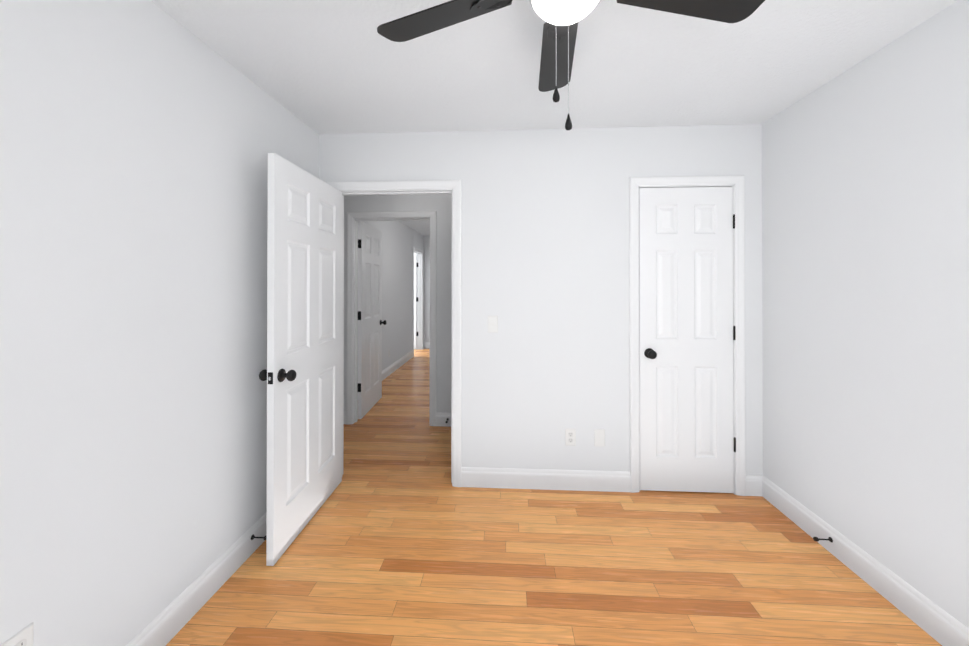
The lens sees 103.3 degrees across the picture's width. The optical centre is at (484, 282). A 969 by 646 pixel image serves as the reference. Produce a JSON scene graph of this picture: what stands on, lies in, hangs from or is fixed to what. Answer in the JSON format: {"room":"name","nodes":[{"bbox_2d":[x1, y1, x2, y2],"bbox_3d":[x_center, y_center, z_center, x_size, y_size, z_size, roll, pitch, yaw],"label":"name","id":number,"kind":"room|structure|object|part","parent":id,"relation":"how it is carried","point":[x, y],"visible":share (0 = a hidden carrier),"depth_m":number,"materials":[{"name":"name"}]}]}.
{"room":"empty bedroom","nodes":[
{"label":"empty bedroom","id":0,"kind":"room"},
{"bbox_2d":[0,0,318,645],"bbox_3d":[-1.317,0.170,1.067,0.115,2.440,3.274,0,0,3],"label":"wall","id":1,"kind":"structure","parent":0,"point":[140,140],"depth_m":1.33,"materials":[{"name":"paint"}]},
{"bbox_2d":[0,622,33,645],"bbox_3d":[-1.257,1.004,1.033,0.007,0.114,0.070,0,0,3],"label":"outlet","id":2,"kind":"object","parent":1,"relation":"attached to","point":[25,635],"visible":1,"depth_m":1.04,"materials":[{"name":"white plastic"}]},
{"bbox_2d":[126,512,266,645],"bbox_3d":[-1.241,1.324,1.113,0.030,0.131,3.159,0,0,3],"label":"baseboard","id":3,"kind":"structure","parent":1,"relation":"attached to","point":[175,616],"depth_m":1.64,"materials":[{"name":"white paint"}]},
{"bbox_2d":[251,534,266,539],"bbox_3d":[-1.151,1.310,1.967,0.083,0.025,0.025,0,0,3],"label":"door stop","id":4,"kind":"object","parent":3,"relation":"attached to","point":[253,537],"visible":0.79,"depth_m":1.96,"materials":[{"name":"black metal"}]},
{"bbox_2d":[362,221,423,370],"bbox_3d":[-1.500,0.199,6.179,0.115,2.440,4.480,0,0,3],"label":"wall","id":5,"kind":"structure","parent":0,"point":[400,240],"depth_m":6.32,"materials":[{"name":"paint"}]},
{"bbox_2d":[382,350,412,380],"bbox_3d":[-1.467,1.350,5.632,0.014,0.131,3.405,0,0,3],"label":"baseboard","id":6,"kind":"structure","parent":5,"relation":"attached to","point":[393,367],"depth_m":6.21,"materials":[{"name":"white paint"}]},
{"bbox_2d":[414,254,416,348],"bbox_3d":[-1.815,0.411,8.210,0.774,2.022,0.177,0,0,9],"label":"bathroom door","id":7,"kind":"structure","parent":5,"relation":"in","point":[415,301],"depth_m":8.14,"materials":[{"name":"white paint"}]},
{"bbox_2d":[413,247,423,356],"bbox_3d":[-1.397,0.378,7.785,0.132,2.100,0.890,0,0,3],"label":"door frame","id":8,"kind":"structure","parent":5,"relation":"attached to","point":[419,300],"depth_m":8.16,"materials":[{"name":"white paint"}]},
{"bbox_2d":[344,194,450,412],"bbox_3d":[-0.250,0.185,3.805,4.527,2.440,0.115,0,0,3],"label":"wall","id":9,"kind":"structure","parent":0,"point":[440,204],"depth_m":3.76,"materials":[{"name":"paint"}]},
{"bbox_2d":[358,221,386,418],"bbox_3d":[-1.271,0.389,4.300,0.177,2.022,0.779,0,0,0],"label":"hall door","id":10,"kind":"structure","parent":9,"relation":"in","point":[370,322],"depth_m":4.19,"materials":[{"name":"white paint"}]},
{"bbox_2d":[346,211,435,425],"bbox_3d":[-0.915,0.355,3.834,0.895,2.100,0.132,0,0,3],"label":"door frame","id":11,"kind":"structure","parent":9,"relation":"attached to","point":[431,215],"depth_m":3.79,"materials":[{"name":"white paint"}]},
{"bbox_2d":[436,412,450,426],"bbox_3d":[0.062,1.339,3.715,1.070,0.131,0.014,0,0,3],"label":"baseboard","id":12,"kind":"structure","parent":9,"relation":"attached to","point":[441,418],"depth_m":3.74,"materials":[{"name":"white paint"}]},
{"bbox_2d":[423,235,429,341],"bbox_3d":[-0.170,0.210,8.287,2.295,2.440,0.115,0,0,3],"label":"wall","id":13,"kind":"structure","parent":0,"point":[427,288],"depth_m":8.29,"materials":[{"name":"paint"}]},
{"bbox_2d":[423,342,429,348],"bbox_3d":[-0.241,1.364,8.220,2.160,0.131,0.015,0,0,3],"label":"baseboard","id":14,"kind":"structure","parent":13,"relation":"attached to","point":[426,345],"depth_m":8.27,"materials":[{"name":"white paint"}]},
{"bbox_2d":[319,124,762,474],"bbox_3d":[-0.314,0.179,2.705,4.527,2.440,0.115,0,0,3],"label":"wall","id":15,"kind":"structure","parent":0,"point":[545,246],"depth_m":2.60,"materials":[{"name":"paint"}]},
{"bbox_2d":[259,153,341,565],"bbox_3d":[-1.032,0.377,2.285,0.177,2.022,0.828,0,0,2],"label":"entry door","id":16,"kind":"structure","parent":15,"relation":"in","point":[302,374],"depth_m":2.14,"materials":[{"name":"white paint"}]},
{"bbox_3d":[-1.046,0.471,1.942,0.177,0.067,0.067,0,0,2],"label":"knob","id":17,"kind":"part","parent":16,"relation":"part of","materials":[{"name":"black metal"}]},
{"bbox_2d":[327,180,461,486],"bbox_3d":[-0.626,0.349,2.714,0.944,2.100,0.132,0,0,3],"label":"door frame","id":18,"kind":"structure","parent":15,"relation":"attached to","point":[455,186],"depth_m":2.64,"materials":[{"name":"white paint"}]},
{"bbox_2d":[488,316,497,332],"bbox_3d":[0.056,0.287,2.618,0.070,0.114,0.016,0,0,3],"label":"light switch","id":19,"kind":"object","parent":15,"relation":"attached to","point":[492,324],"visible":1,"depth_m":2.62,"materials":[{"name":"white plastic"}]},
{"bbox_2d":[461,467,630,491],"bbox_3d":[0.407,1.333,2.593,1.132,0.131,0.014,0,0,3],"label":"baseboard","id":20,"kind":"structure","parent":15,"relation":"attached to","point":[477,477],"depth_m":2.59,"materials":[{"name":"white paint"}]},
{"bbox_2d":[565,429,575,445],"bbox_3d":[0.581,1.046,2.587,0.070,0.114,0.007,0,0,3],"label":"electrical outlet","id":21,"kind":"object","parent":15,"relation":"attached to","point":[570,437],"visible":1,"depth_m":2.58,"materials":[{"name":"white plastic"}]},
{"bbox_2d":[594,429,604,446],"bbox_3d":[0.773,1.046,2.577,0.070,0.114,0.006,0,0,3],"label":"electrical outlet plate","id":22,"kind":"object","parent":15,"relation":"attached to","point":[599,437],"visible":1,"depth_m":2.57,"materials":[{"name":"white plastic"}]},
{"bbox_2d":[629,175,745,495],"bbox_3d":[1.345,0.371,2.608,0.648,2.054,0.115,0,0,3],"label":"door frame","id":23,"kind":"structure","parent":15,"relation":"attached to","point":[733,321],"depth_m":2.54,"materials":[{"name":"white paint"}]},
{"bbox_2d":[639,187,735,492],"bbox_3d":[1.347,0.379,2.568,0.614,2.022,0.177,0,0,3],"label":"closet door","id":24,"kind":"structure","parent":15,"relation":"in","point":[687,334],"depth_m":2.55,"materials":[{"name":"white paint"}]},
{"bbox_3d":[1.103,0.475,2.582,0.067,0.067,0.177,0,0,3],"label":"knob","id":25,"kind":"part","parent":24,"relation":"part of","materials":[{"name":"black metal"}]},
{"bbox_2d":[166,348,941,645],"bbox_3d":[-0.777,1.437,4.199,5.627,0.060,9.605,0,0,3],"label":"floor","id":26,"kind":"structure","parent":0,"point":[400,540],"depth_m":1.85,"materials":[{"name":"brown wood"}]},
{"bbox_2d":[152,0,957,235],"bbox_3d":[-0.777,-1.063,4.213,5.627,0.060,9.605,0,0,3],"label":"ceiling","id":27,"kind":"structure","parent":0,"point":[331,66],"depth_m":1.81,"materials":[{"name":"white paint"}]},
{"bbox_2d":[377,0,764,129],"bbox_3d":[0.240,-0.710,1.102,1.222,0.680,1.190,0,0,3],"label":"ceiling fan","id":28,"kind":"object","parent":27,"relation":"hanging from","point":[562,18],"visible":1,"depth_m":1.21,"materials":[{"name":"black metal"}]},
{"bbox_3d":[0.177,-0.673,0.949,0.003,0.377,0.003,0,0,3],"label":"chain","id":29,"kind":"part","parent":28,"relation":"part of","materials":[{"name":"silver metal"}]},
{"bbox_3d":[0.227,-0.760,1.064,0.185,0.052,0.185,0,0,3],"label":"globe","id":30,"kind":"part","parent":28,"relation":"part of"},
{"bbox_3d":[0.206,-0.636,0.940,0.003,0.450,0.003,0,0,3],"label":"chain","id":31,"kind":"part","parent":28,"relation":"part of","materials":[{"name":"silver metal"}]},
{"bbox_2d":[762,0,968,627],"bbox_3d":[1.790,0.169,0.886,0.115,2.440,3.274,0,0,3],"label":"wall","id":32,"kind":"structure","parent":0,"point":[865,248],"depth_m":1.73,"materials":[{"name":"paint"}]},
{"bbox_2d":[754,475,968,645],"bbox_3d":[1.722,1.323,0.941,0.027,0.131,3.159,0,0,3],"label":"baseboard","id":33,"kind":"structure","parent":32,"relation":"attached to","point":[932,619],"depth_m":1.74,"materials":[{"name":"white paint"}]},
{"bbox_2d":[813,537,832,542],"bbox_3d":[1.741,1.325,1.976,0.083,0.025,0.025,0,0,3],"label":"door stop","id":34,"kind":"object","parent":33,"relation":"attached to","point":[817,539],"visible":1,"depth_m":1.97,"materials":[{"name":"black metal"}]}
]}

